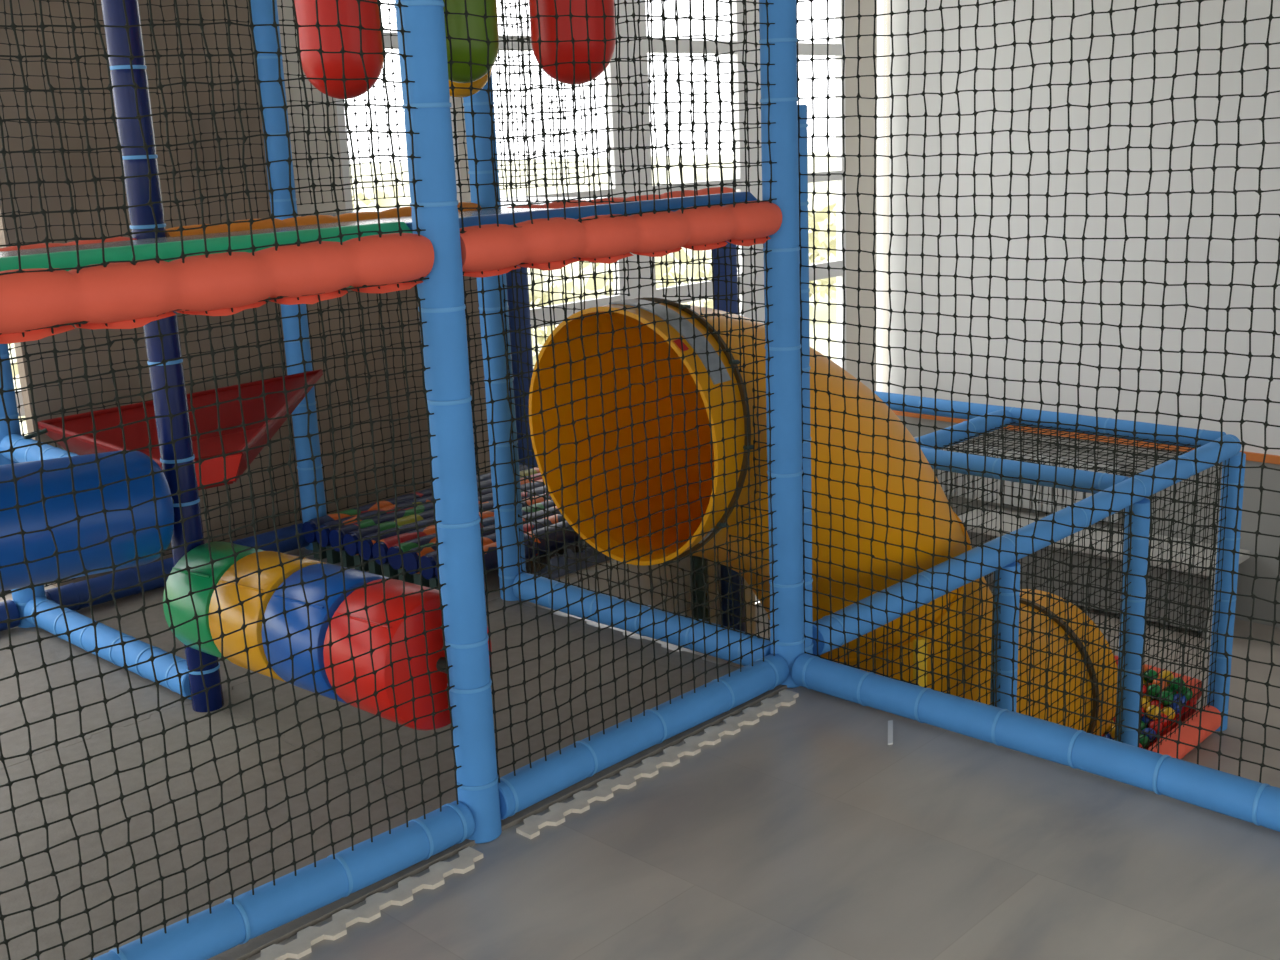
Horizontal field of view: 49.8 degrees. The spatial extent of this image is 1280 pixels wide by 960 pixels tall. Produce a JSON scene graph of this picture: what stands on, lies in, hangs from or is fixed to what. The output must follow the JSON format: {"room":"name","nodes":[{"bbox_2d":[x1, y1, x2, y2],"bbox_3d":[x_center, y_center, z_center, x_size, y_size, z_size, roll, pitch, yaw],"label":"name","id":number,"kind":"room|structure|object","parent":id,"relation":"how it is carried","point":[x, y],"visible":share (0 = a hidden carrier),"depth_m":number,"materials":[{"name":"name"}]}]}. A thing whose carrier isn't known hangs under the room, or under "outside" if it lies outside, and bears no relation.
{"room":"indoor playground","nodes":[
{"label":"indoor playground","id":0,"kind":"room"},
{"bbox_2d":[0,0,490,586],"bbox_3d":[-1.558,-1.247,5.813,0.060,2.950,2.280,11,19,43],"label":"wall","id":1,"kind":"structure","parent":0,"point":[27,6],"depth_m":5.52,"materials":[{"name":"beige paint"}]},
{"bbox_2d":[277,0,345,213],"bbox_3d":[-1.802,-0.577,5.980,0.050,4.310,1.340,11,19,43],"label":"wall pier","id":2,"kind":"object","parent":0,"point":[290,41],"depth_m":6.11,"materials":[{"name":"beige paint"}]},
{"bbox_2d":[455,97,470,201],"bbox_3d":[-0.834,-0.862,6.950,0.050,4.310,0.100,11,19,43],"label":"wall pier","id":3,"kind":"object","parent":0,"point":[466,197],"depth_m":6.73,"materials":[{"name":"beige paint"}]},
{"bbox_2d":[615,0,650,298],"bbox_3d":[-0.029,-1.099,7.758,0.050,4.310,0.210,11,19,43],"label":"wall pier","id":4,"kind":"object","parent":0,"point":[645,291],"visible":0.33,"depth_m":7.53,"materials":[{"name":"white"}]},
{"bbox_2d":[0,541,1279,959],"bbox_3d":[-0.020,1.934,-0.501,11.980,0.250,10.360,11,19,43],"label":"floor","id":5,"kind":"structure","parent":0,"point":[801,833],"depth_m":3.11,"materials":[{"name":"stone"}]},
{"bbox_2d":[0,344,46,627],"bbox_3d":[-2.226,-0.810,4.603,0.113,2.751,0.117,-3,14,-1],"label":"post","id":6,"kind":"object","parent":5,"relation":"on","point":[21,598],"visible":0.38,"depth_m":4.73,"materials":[{"name":"blue plastic"}]},
{"bbox_2d":[0,0,301,586],"bbox_3d":[-1.848,-0.994,5.023,0.014,2.638,1.127,11,19,43],"label":"safety net","id":7,"kind":"object","parent":6,"relation":"attached to","point":[48,1],"visible":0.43,"depth_m":5.05,"materials":[{"name":"grey"}]},
{"bbox_2d":[0,626,191,769],"bbox_3d":[-2.298,0.708,4.197,1.412,0.012,1.367,11,19,43],"label":"floor mat","id":8,"kind":"object","parent":5,"relation":"on","point":[55,649],"visible":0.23,"depth_m":4.25,"materials":[{"name":"grey rubber"}]},
{"bbox_2d":[0,600,19,630],"bbox_3d":[-2.592,0.581,4.504,0.107,0.106,1.091,11,19,43],"label":"rail","id":9,"kind":"object","parent":8,"relation":"on","point":[13,610],"visible":0.76,"depth_m":4.83,"materials":[{"name":"blue plastic"}]},
{"bbox_2d":[24,597,190,699],"bbox_3d":[-1.732,0.538,4.516,1.101,0.106,0.105,11,19,42],"label":"rail","id":10,"kind":"object","parent":8,"relation":"on","point":[52,621],"visible":0.78,"depth_m":4.44,"materials":[{"name":"blue plastic"}]},
{"bbox_2d":[101,0,223,711],"bbox_3d":[-1.347,-0.643,3.796,0.095,2.751,0.099,-3,14,-1],"label":"post","id":11,"kind":"object","parent":5,"relation":"on","point":[141,218],"visible":0.61,"depth_m":3.82,"materials":[{"name":"blue plastic"}]},
{"bbox_2d":[0,434,79,462],"bbox_3d":[-1.756,-0.026,4.372,1.099,0.115,0.095,11,19,42],"label":"rail","id":12,"kind":"object","parent":11,"relation":"attached to","point":[30,453],"visible":0.23,"depth_m":4.57,"materials":[{"name":"blue plastic"}]},
{"bbox_2d":[23,369,322,489],"bbox_3d":[-1.413,-0.186,4.860,0.888,0.163,1.234,11,19,43],"label":"tray","id":13,"kind":"object","parent":12,"relation":"hanging from","point":[136,434],"visible":0.55,"depth_m":4.90,"materials":[{"name":"red plastic"}]},
{"bbox_2d":[0,237,136,251],"bbox_3d":[-1.764,-0.506,3.381,0.095,0.100,1.121,11,19,43],"label":"rail","id":14,"kind":"object","parent":11,"relation":"attached to","point":[41,245],"visible":0.16,"depth_m":3.61,"materials":[{"name":"orange plastic"}]},
{"bbox_2d":[0,450,173,591],"bbox_3d":[-1.724,0.136,3.521,0.325,0.391,1.153,11,19,43],"label":"roller","id":15,"kind":"object","parent":11,"relation":"attached to","point":[61,509],"visible":0.87,"depth_m":3.60,"materials":[{"name":"blue plastic"}]},
{"bbox_2d":[75,587,267,692],"bbox_3d":[-1.498,0.472,5.000,1.412,0.012,0.982,11,19,43],"label":"floor mat","id":16,"kind":"object","parent":5,"relation":"on","point":[133,624],"visible":0.06,"depth_m":4.89,"materials":[{"name":"grey rubber"}]},
{"bbox_2d":[45,523,309,610],"bbox_3d":[-1.760,0.337,5.337,0.106,0.105,1.076,11,19,43],"label":"rail","id":17,"kind":"object","parent":16,"relation":"on","point":[72,593],"visible":0.61,"depth_m":5.15,"materials":[{"name":"blue plastic"}]},
{"bbox_2d":[0,704,475,959],"bbox_3d":[-1.321,0.899,3.279,1.332,0.012,1.367,11,19,43],"label":"floor mat","id":18,"kind":"object","parent":5,"relation":"on","point":[30,816],"visible":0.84,"depth_m":3.39,"materials":[{"name":"grey rubber"}]},
{"bbox_2d":[93,801,474,959],"bbox_3d":[-0.819,0.910,2.875,0.101,0.121,1.152,11,19,43],"label":"rail","id":19,"kind":"object","parent":18,"relation":"on","point":[206,935],"visible":1,"depth_m":2.93,"materials":[{"name":"blue plastic"}]},
{"bbox_2d":[251,0,326,549],"bbox_3d":[-1.399,-1.052,5.425,0.108,2.751,0.106,-14,18,-38],"label":"post","id":20,"kind":"object","parent":5,"relation":"on","point":[265,38],"visible":0.5,"depth_m":5.38,"materials":[{"name":"blue plastic"}]},
{"bbox_2d":[278,0,584,204],"bbox_3d":[-0.854,-1.906,5.855,0.017,1.357,1.629,11,19,43],"label":"safety net","id":21,"kind":"object","parent":20,"relation":"attached to","point":[509,3],"visible":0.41,"depth_m":5.73,"materials":[{"name":"grey"}]},
{"bbox_2d":[255,847,482,959],"bbox_3d":[-0.766,0.989,2.836,0.072,0.011,1.126,11,19,43],"label":"edging","id":22,"kind":"object","parent":5,"relation":"on","point":[335,929],"visible":1,"depth_m":3.00,"materials":[{"name":"white plastic"}]},
{"bbox_2d":[302,464,527,559],"bbox_3d":[-0.930,0.126,5.961,0.098,0.167,1.166,11,19,43],"label":"rail","id":23,"kind":"object","parent":5,"relation":"on","point":[312,524],"visible":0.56,"depth_m":5.66,"materials":[{"name":"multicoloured plastic"}]},
{"bbox_2d":[316,467,539,563],"bbox_3d":[-0.861,0.139,5.896,0.098,0.167,1.166,11,19,43],"label":"roller","id":24,"kind":"object","parent":5,"relation":"on","point":[333,556],"visible":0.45,"depth_m":5.58,"materials":[{"name":"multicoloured plastic"}]},
{"bbox_2d":[329,473,542,567],"bbox_3d":[-0.792,0.153,5.831,0.098,0.167,1.166,11,19,43],"label":"roller","id":25,"kind":"object","parent":5,"relation":"on","point":[348,561],"visible":0.33,"depth_m":5.50,"materials":[{"name":"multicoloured plastic"}]},
{"bbox_2d":[343,479,544,571],"bbox_3d":[-0.722,0.166,5.766,0.098,0.167,1.166,11,19,43],"label":"roller","id":26,"kind":"object","parent":5,"relation":"on","point":[351,549],"visible":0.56,"depth_m":5.43,"materials":[{"name":"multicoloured plastic"}]},
{"bbox_2d":[394,0,501,843],"bbox_3d":[-0.438,-0.478,2.991,0.106,2.751,0.108,8,18,37],"label":"post","id":27,"kind":"object","parent":5,"relation":"on","point":[443,307],"visible":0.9,"depth_m":3.03,"materials":[{"name":"blue plastic"}]},
{"bbox_2d":[0,0,428,334],"bbox_3d":[-0.868,-1.001,2.391,0.016,1.417,1.196,11,19,43],"label":"safety net","id":28,"kind":"object","parent":27,"relation":"attached to","point":[379,3],"visible":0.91,"depth_m":2.55,"materials":[{"name":"grey"}]},
{"bbox_2d":[0,233,433,343],"bbox_3d":[-0.867,-0.356,2.560,0.107,0.124,1.164,11,19,43],"label":"rail","id":29,"kind":"object","parent":27,"relation":"attached to","point":[116,294],"visible":0.96,"depth_m":2.56,"materials":[{"name":"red plastic"}]},
{"bbox_2d":[0,222,412,323],"bbox_3d":[-1.305,-0.454,2.977,1.105,0.129,1.215,11,19,43],"label":"pad","id":30,"kind":"object","parent":29,"relation":"attached to","point":[168,247],"visible":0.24,"depth_m":2.71,"materials":[{"name":"green plastic"}]},
{"bbox_2d":[0,281,462,959],"bbox_3d":[-0.828,0.280,2.723,0.018,1.253,1.192,11,19,43],"label":"safety net","id":31,"kind":"object","parent":29,"relation":"hanging from","point":[299,315],"visible":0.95,"depth_m":2.72,"materials":[{"name":"grey"}]},
{"bbox_2d":[163,541,491,730],"bbox_3d":[-0.854,0.383,3.635,1.142,0.378,0.331,11,19,43],"label":"roller","id":32,"kind":"object","parent":27,"relation":"attached to","point":[205,602],"visible":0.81,"depth_m":3.40,"materials":[{"name":"multicoloured plastic"}]},
{"bbox_2d":[460,201,781,276],"bbox_3d":[-0.023,-0.603,3.406,0.103,0.126,1.111,11,19,43],"label":"rail","id":33,"kind":"object","parent":27,"relation":"attached to","point":[490,248],"visible":0.94,"depth_m":3.30,"materials":[{"name":"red plastic"}]},
{"bbox_2d":[176,192,756,266],"bbox_3d":[-0.474,-0.699,3.821,1.120,0.126,1.185,11,19,43],"label":"pad","id":34,"kind":"object","parent":33,"relation":"attached to","point":[487,216],"visible":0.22,"depth_m":3.62,"materials":[{"name":"blue plastic"}]},
{"bbox_2d":[463,236,778,782],"bbox_3d":[0.003,0.034,3.561,0.015,1.253,1.174,11,19,43],"label":"safety net","id":35,"kind":"object","parent":33,"relation":"hanging from","point":[766,251],"visible":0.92,"depth_m":3.52,"materials":[{"name":"grey"}]},
{"bbox_2d":[357,485,546,575],"bbox_3d":[-0.653,0.180,5.701,0.098,0.167,1.166,11,19,43],"label":"roller","id":36,"kind":"object","parent":5,"relation":"on","point":[374,567],"visible":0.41,"depth_m":5.34,"materials":[{"name":"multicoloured plastic"}]},
{"bbox_2d":[372,493,551,579],"bbox_3d":[-0.584,0.194,5.636,0.098,0.167,1.166,11,19,43],"label":"roller","id":37,"kind":"object","parent":5,"relation":"on","point":[385,544],"visible":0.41,"depth_m":5.27,"materials":[{"name":"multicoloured plastic"}]},
{"bbox_2d":[387,499,555,583],"bbox_3d":[-0.515,0.207,5.571,0.098,0.167,1.166,11,19,43],"label":"roller","id":38,"kind":"object","parent":5,"relation":"on","point":[395,561],"visible":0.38,"depth_m":5.20,"materials":[{"name":"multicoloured plastic"}]},
{"bbox_2d":[403,506,560,587],"bbox_3d":[-0.445,0.221,5.505,0.098,0.167,1.166,11,19,43],"label":"roller","id":39,"kind":"object","parent":5,"relation":"on","point":[410,560],"visible":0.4,"depth_m":5.12,"materials":[{"name":"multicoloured plastic"}]},
{"bbox_2d":[418,514,565,589],"bbox_3d":[-0.376,0.234,5.440,0.098,0.167,1.166,11,19,43],"label":"roller","id":40,"kind":"object","parent":5,"relation":"on","point":[430,559],"visible":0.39,"depth_m":5.07,"materials":[{"name":"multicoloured plastic"}]},
{"bbox_2d":[463,72,526,600],"bbox_3d":[-0.518,-0.897,4.662,0.119,2.752,0.107,-14,18,-38],"label":"post","id":41,"kind":"object","parent":5,"relation":"on","point":[482,122],"visible":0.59,"depth_m":4.76,"materials":[{"name":"blue plastic"}]},
{"bbox_2d":[166,202,481,236],"bbox_3d":[-0.934,-0.771,4.231,0.102,0.100,1.126,11,19,43],"label":"rail","id":42,"kind":"object","parent":41,"relation":"attached to","point":[403,211],"visible":0.27,"depth_m":4.10,"materials":[{"name":"orange plastic"}]},
{"bbox_2d":[490,0,761,202],"bbox_3d":[-0.096,-1.498,4.071,1.149,1.338,0.022,11,19,43],"label":"safety net","id":43,"kind":"object","parent":41,"relation":"attached to","point":[651,20],"visible":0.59,"depth_m":4.13,"materials":[{"name":"grey"}]},
{"bbox_2d":[502,244,769,640],"bbox_3d":[-0.039,-0.186,4.404,1.148,1.228,0.015,11,19,43],"label":"safety net","id":44,"kind":"object","parent":41,"relation":"attached to","point":[751,266],"visible":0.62,"depth_m":4.36,"materials":[{"name":"grey"}]},
{"bbox_2d":[220,597,787,830],"bbox_3d":[-0.445,0.641,4.157,1.332,0.012,1.202,11,19,43],"label":"floor mat","id":45,"kind":"object","parent":5,"relation":"on","point":[263,702],"visible":0.54,"depth_m":4.04,"materials":[{"name":"grey rubber"}]},
{"bbox_2d":[498,653,788,819],"bbox_3d":[0.029,0.670,3.726,0.101,0.103,1.101,11,19,43],"label":"rail","id":46,"kind":"object","parent":45,"relation":"on","point":[545,779],"visible":0.88,"depth_m":3.64,"materials":[{"name":"blue plastic"}]},
{"bbox_2d":[435,520,583,578],"bbox_3d":[-0.307,0.248,5.375,0.098,0.167,1.166,11,19,43],"label":"roller","id":47,"kind":"object","parent":5,"relation":"on","point":[491,558],"visible":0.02,"depth_m":5.24,"materials":[{"name":"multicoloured plastic"}]},
{"bbox_2d":[506,267,537,467],"bbox_3d":[-0.552,-0.607,6.426,0.103,1.332,0.106,-3,14,-1],"label":"post","id":48,"kind":"object","parent":5,"relation":"on","point":[524,270],"visible":0.43,"depth_m":6.39,"materials":[{"name":"blue plastic"}]},
{"bbox_2d":[306,277,512,513],"bbox_3d":[-0.995,-0.547,6.035,0.022,1.206,1.129,11,19,43],"label":"safety net","id":49,"kind":"object","parent":48,"relation":"attached to","point":[470,279],"visible":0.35,"depth_m":5.92,"materials":[{"name":"grey"}]},
{"bbox_2d":[304,197,627,215],"bbox_3d":[-0.534,-1.065,5.495,1.100,0.050,1.180,11,19,43],"label":"platform","id":50,"kind":"object","parent":48,"relation":"on","point":[532,199],"visible":0.14,"depth_m":5.79,"materials":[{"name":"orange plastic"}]},
{"bbox_2d":[536,543,611,578],"bbox_3d":[-0.201,0.278,5.384,0.080,0.092,0.620,11,19,43],"label":"cover","id":51,"kind":"object","parent":5,"relation":"on","point":[601,557],"visible":0.37,"depth_m":5.29,"materials":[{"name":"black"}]},
{"bbox_2d":[513,572,770,665],"bbox_3d":[-0.007,0.458,4.565,1.152,0.106,0.108,11,19,43],"label":"rail","id":52,"kind":"object","parent":5,"relation":"on","point":[543,585],"visible":0.71,"depth_m":4.50,"materials":[{"name":"blue plastic"}]},
{"bbox_2d":[516,689,798,838],"bbox_3d":[0.084,0.738,3.687,0.072,0.011,1.073,11,19,43],"label":"edging","id":53,"kind":"object","parent":5,"relation":"on","point":[712,735],"visible":1,"depth_m":3.63,"materials":[{"name":"white plastic"}]},
{"bbox_2d":[759,0,804,687],"bbox_3d":[0.391,-0.722,3.821,0.103,2.751,0.107,-3,14,-1],"label":"post","id":54,"kind":"object","parent":5,"relation":"on","point":[784,275],"visible":0.97,"depth_m":3.85,"materials":[{"name":"blue plastic"}]},
{"bbox_2d":[444,0,776,232],"bbox_3d":[-0.042,-1.264,3.221,0.015,1.378,1.179,11,19,43],"label":"safety net","id":55,"kind":"object","parent":54,"relation":"attached to","point":[446,12],"visible":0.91,"depth_m":3.28,"materials":[{"name":"grey"}]},
{"bbox_2d":[796,0,1279,782],"bbox_3d":[1.288,-0.597,2.996,2.400,2.670,0.014,12,20,44],"label":"safety net","id":56,"kind":"object","parent":54,"relation":"attached to","point":[1270,17],"visible":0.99,"depth_m":3.41,"materials":[{"name":"grey"}]},
{"bbox_2d":[888,720,892,744],"bbox_3d":[0.687,0.692,3.784,0.013,0.004,0.155,0,14,10],"label":"strip","id":57,"kind":"object","parent":5,"relation":"on","point":[890,722],"visible":1,"depth_m":3.78,"materials":[{"name":"white"}]},
{"bbox_2d":[792,653,1279,831],"bbox_3d":[1.327,0.730,3.313,2.352,0.103,0.103,11,19,43],"label":"rail","id":58,"kind":"object","parent":5,"relation":"on","point":[1238,797],"visible":1,"depth_m":3.52,"materials":[{"name":"blue plastic"}]},
{"bbox_2d":[560,556,755,658],"bbox_3d":[-0.572,0.828,6.254,1.710,1.355,1.370,11,19,43],"label":"wall","id":59,"kind":"structure","parent":0,"point":[684,563],"depth_m":5.61,"materials":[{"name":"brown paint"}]},
{"bbox_2d":[741,0,764,600],"bbox_3d":[0.698,-1.313,8.485,0.050,4.310,0.190,11,19,43],"label":"wall pier","id":60,"kind":"object","parent":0,"point":[751,76],"visible":0.11,"depth_m":8.28,"materials":[{"name":"white"}]},
{"bbox_2d":[845,0,876,390],"bbox_3d":[1.465,-1.540,9.254,0.050,4.310,0.350,11,19,43],"label":"wall pier","id":61,"kind":"object","parent":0,"point":[867,7],"visible":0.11,"depth_m":9.13,"materials":[{"name":"beige paint"}]},
{"bbox_2d":[882,0,889,392],"bbox_3d":[1.690,-1.606,9.479,0.050,4.310,0.001,11,19,43],"label":"wall pier","id":62,"kind":"object","parent":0,"point":[886,3],"visible":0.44,"depth_m":9.38,"materials":[{"name":"beige paint"}]},
{"bbox_2d":[755,586,1279,787],"bbox_3d":[1.293,2.857,1.087,11.980,0.200,14.000,11,19,43],"label":"floor","id":63,"kind":"structure","parent":0,"point":[1260,651],"depth_m":7.28,"materials":[{"name":"concrete"}]},
{"bbox_2d":[692,556,709,653],"bbox_3d":[0.261,0.735,5.757,0.073,1.711,0.076,-3,14,-1],"label":"support post","id":64,"kind":"object","parent":63,"relation":"on","point":[697,561],"visible":0.12,"depth_m":5.65,"materials":[{"name":"green metal"}]},
{"bbox_2d":[713,241,745,664],"bbox_3d":[0.386,0.206,5.830,0.103,2.691,0.107,-3,14,-1],"label":"post","id":65,"kind":"object","parent":63,"relation":"on","point":[722,285],"visible":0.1,"depth_m":5.56,"materials":[{"name":"blue plastic"}]},
{"bbox_2d":[507,187,734,208],"bbox_3d":[-0.051,-1.008,5.120,0.095,0.100,1.206,11,19,43],"label":"rail","id":66,"kind":"object","parent":65,"relation":"attached to","point":[713,190],"visible":0.19,"depth_m":5.12,"materials":[{"name":"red plastic"}]},
{"bbox_2d":[797,105,813,653],"bbox_3d":[0.480,0.430,4.212,0.097,3.041,0.101,-3,14,-1],"label":"post","id":67,"kind":"object","parent":63,"relation":"on","point":[803,148],"visible":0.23,"depth_m":4.00,"materials":[{"name":"blue plastic"}]},
{"bbox_2d":[529,297,1117,735],"bbox_3d":[0.923,0.394,5.410,0.876,2.487,2.774,11,19,43],"label":"slide","id":68,"kind":"object","parent":63,"relation":"on","point":[589,324],"visible":0.52,"depth_m":4.71,"materials":[{"name":"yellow plastic"}]},
{"bbox_2d":[990,561,1019,711],"bbox_3d":[1.372,0.985,5.220,0.099,1.402,0.103,-3,14,-1],"label":"post","id":69,"kind":"object","parent":63,"relation":"on","point":[1006,596],"visible":0.34,"depth_m":5.08,"materials":[{"name":"blue plastic"}]},
{"bbox_2d":[812,434,1240,655],"bbox_3d":[1.648,0.167,5.358,0.110,0.115,3.215,11,20,43],"label":"rail","id":70,"kind":"object","parent":69,"relation":"on","point":[1209,452],"visible":0.81,"depth_m":4.98,"materials":[{"name":"blue plastic"}]},
{"bbox_2d":[921,447,1128,493],"bbox_3d":[1.671,-0.042,6.191,1.066,0.100,0.102,11,19,43],"label":"rail","id":71,"kind":"object","parent":70,"relation":"attached to","point":[1011,468],"visible":0.63,"depth_m":6.12,"materials":[{"name":"blue plastic"}]},
{"bbox_2d":[939,422,1200,477],"bbox_3d":[2.012,-0.139,6.559,1.138,0.020,1.008,11,19,43],"label":"safety net","id":72,"kind":"object","parent":70,"relation":"attached to","point":[1014,426],"visible":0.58,"depth_m":6.62,"materials":[{"name":"grey"}]},
{"bbox_2d":[958,505,1249,642],"bbox_3d":[2.811,0.558,8.615,1.750,0.450,0.470,11,19,43],"label":"bench","id":73,"kind":"object","parent":63,"relation":"on","point":[1006,518],"visible":0.27,"depth_m":8.40,"materials":[{"name":"grey laminate"}]},
{"bbox_2d":[1115,498,1149,746],"bbox_3d":[2.125,0.762,5.975,0.103,1.402,0.107,-3,14,-1],"label":"post","id":74,"kind":"object","parent":63,"relation":"on","point":[1140,526],"visible":0.52,"depth_m":5.89,"materials":[{"name":"blue plastic"}]},
{"bbox_2d":[1102,683,1196,749],"bbox_3d":[2.127,1.113,6.960,1.085,0.240,0.685,11,19,43],"label":"mat","id":75,"kind":"object","parent":63,"relation":"on","point":[1186,709],"visible":0.07,"depth_m":6.72,"materials":[{"name":"red plastic"}]},
{"bbox_2d":[1114,655,1203,699],"bbox_3d":[2.415,0.955,7.229,1.054,0.157,0.114,11,19,43],"label":"bolster","id":76,"kind":"object","parent":75,"relation":"attached to","point":[1184,678],"visible":0.14,"depth_m":6.89,"materials":[{"name":"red plastic"}]},
{"bbox_2d":[1148,705,1220,758],"bbox_3d":[2.506,1.253,6.482,0.128,0.128,0.890,11,19,43],"label":"bolster","id":77,"kind":"object","parent":63,"relation":"on","point":[1210,721],"visible":0.46,"depth_m":6.52,"materials":[{"name":"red plastic"}]},
{"bbox_2d":[1207,452,1245,730],"bbox_3d":[2.838,0.553,6.689,0.103,1.401,0.107,-3,14,-1],"label":"post","id":78,"kind":"object","parent":63,"relation":"on","point":[1233,478],"visible":0.73,"depth_m":6.64,"materials":[{"name":"blue plastic"}]},
{"bbox_2d":[874,391,1225,447],"bbox_3d":[1.850,-0.361,7.406,2.546,0.100,0.100,11,19,43],"label":"rail","id":79,"kind":"object","parent":78,"relation":"attached to","point":[941,404],"visible":0.52,"depth_m":7.08,"materials":[{"name":"blue plastic"}]},
{"bbox_2d":[914,409,1011,449],"bbox_3d":[1.413,-0.178,6.761,0.100,0.100,1.470,11,19,43],"label":"rail","id":80,"kind":"object","parent":79,"relation":"attached to","point":[977,424],"visible":0.37,"depth_m":6.93,"materials":[{"name":"blue plastic"}]},
{"bbox_2d":[768,429,998,638],"bbox_3d":[1.248,0.553,6.804,0.019,1.358,1.968,11,19,43],"label":"safety net","id":81,"kind":"object","parent":80,"relation":"hanging from","point":[946,491],"visible":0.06,"depth_m":7.27,"materials":[{"name":"grey"}]},
{"bbox_2d":[1002,427,1221,668],"bbox_3d":[2.376,0.309,7.075,1.147,1.127,0.015,11,19,43],"label":"safety net","id":82,"kind":"object","parent":79,"relation":"hanging from","point":[1069,438],"visible":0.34,"depth_m":7.00,"materials":[{"name":"grey"}]},
{"bbox_2d":[828,458,1229,750],"bbox_3d":[1.692,0.857,5.526,0.022,1.359,3.207,11,19,43],"label":"safety net","id":83,"kind":"object","parent":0,"point":[1220,468],"visible":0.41,"depth_m":5.75,"materials":[{"name":"grey"}]},
{"bbox_2d":[876,0,1279,627],"bbox_3d":[6.015,-0.785,5.513,12.200,4.310,0.150,11,19,43],"label":"wall","id":84,"kind":"structure","parent":0,"point":[1255,56],"depth_m":8.40,"materials":[{"name":"white paint"}]},
{"bbox_2d":[914,437,1120,522],"bbox_3d":[2.447,-0.020,9.104,1.500,0.360,0.090,11,19,43],"label":"radiator","id":85,"kind":"object","parent":84,"relation":"attached to","point":[958,481],"visible":0.22,"depth_m":9.03,"materials":[{"name":"white metal"}]},
{"bbox_2d":[892,410,1279,464],"bbox_3d":[6.128,0.343,5.706,11.980,0.046,0.165,11,19,43],"label":"trim","id":86,"kind":"structure","parent":84,"relation":"attached to","point":[1250,456],"depth_m":8.64,"materials":[{"name":"orange wood"}]},
{"bbox_3d":[1.102,-1.524,0.134,12.200,0.150,14.200,11,19,43],"label":"ceiling","id":87,"kind":"structure","parent":0,"visible":0},
{"bbox_2d":[294,0,382,98],"bbox_3d":[-0.762,-1.543,3.309,0.206,1.215,0.206,11,19,43],"label":"bag","id":88,"kind":"object","parent":87,"relation":"hanging from","point":[305,9],"visible":0.8,"depth_m":3.35,"materials":[{"name":"red plastic"}]},
{"bbox_2d":[449,68,491,97],"bbox_3d":[-0.554,-1.716,3.937,0.200,1.205,0.200,11,19,43],"label":"bag","id":89,"kind":"object","parent":87,"relation":"hanging from","point":[480,83],"visible":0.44,"depth_m":4.04,"materials":[{"name":"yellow plastic"}]},
{"bbox_2d":[443,0,498,82],"bbox_3d":[-0.497,-1.640,3.571,0.200,1.178,0.200,11,19,43],"label":"bag","id":90,"kind":"object","parent":87,"relation":"hanging from","point":[457,28],"visible":0.68,"depth_m":3.61,"materials":[{"name":"green plastic"}]},
{"bbox_2d":[529,0,615,84],"bbox_3d":[-0.209,-1.714,3.832,0.242,1.185,0.242,11,19,43],"label":"bag","id":91,"kind":"object","parent":87,"relation":"hanging from","point":[546,7],"visible":0.87,"depth_m":3.86,"materials":[{"name":"red plastic"}]},
{"bbox_3d":[-5.069,1.827,3.006,0.050,1.370,8.280,11,19,43],"label":"wall","id":92,"kind":"structure","parent":0,"visible":0},
{"bbox_2d":[15,390,24,416],"bbox_3d":[-5.116,-0.157,2.470,0.150,2.740,8.320,11,19,43],"label":"window","id":93,"kind":"structure","parent":92,"relation":"in","point":[22,412],"depth_m":5.36,"materials":[{"name":"white"}]},
{"bbox_3d":[-1.068,0.084,6.899,0.050,2.520,0.680,11,19,43],"label":"wall","id":94,"kind":"structure","parent":0,"visible":0},
{"bbox_2d":[336,32,461,211],"bbox_3d":[-1.115,-1.899,6.362,0.150,1.590,0.720,11,19,43],"label":"window","id":95,"kind":"structure","parent":94,"relation":"in","point":[387,43],"depth_m":6.29,"materials":[{"name":"white"}]},
{"bbox_3d":[-0.389,0.497,7.706,0.050,1.270,1.010,11,19,43],"label":"wall","id":96,"kind":"structure","parent":0,"visible":0},
{"bbox_2d":[499,35,625,328],"bbox_3d":[-0.436,-1.486,7.170,0.150,2.840,1.050,11,19,43],"label":"window","id":97,"kind":"structure","parent":96,"relation":"in","point":[611,68],"depth_m":7.42,"materials":[{"name":"white"}]},
{"bbox_3d":[0.399,0.265,8.496,0.050,1.270,0.850,11,19,43],"label":"wall","id":98,"kind":"structure","parent":0,"visible":0},
{"bbox_2d":[640,0,747,317],"bbox_3d":[0.352,-1.719,7.960,0.150,2.840,0.890,11,19,43],"label":"window","id":99,"kind":"structure","parent":98,"relation":"in","point":[683,45],"depth_m":8.02,"materials":[{"name":"white"}]},
{"bbox_3d":[1.115,0.054,9.214,0.050,1.270,0.840,11,19,43],"label":"wall","id":100,"kind":"structure","parent":0,"visible":0},
{"bbox_2d":[796,0,860,381],"bbox_3d":[1.068,-1.930,8.677,0.150,2.840,0.880,11,19,43],"label":"window","id":101,"kind":"structure","parent":100,"relation":"in","point":[836,49],"depth_m":8.93,"materials":[{"name":"white"}]},
{"label":"outside","id":102,"kind":"structure","parent":0,"visible":0},
{"bbox_2d":[8,152,836,435],"bbox_3d":[-97.061,-23.141,123.335,291.000,0.001,280.000,11,19,43],"label":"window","id":103,"kind":"structure","parent":102,"point":[821,163],"depth_m":113.09,"materials":[{"name":"glass"}]},
{"bbox_2d":[8,155,836,422],"bbox_3d":[-0.646,-3.844,24.110,3.902,3.545,40.331,11,19,43],"label":"trees","id":104,"kind":"object","parent":103,"relation":"on","point":[821,238],"visible":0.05,"depth_m":25.10,"materials":[{"name":"green plant"}]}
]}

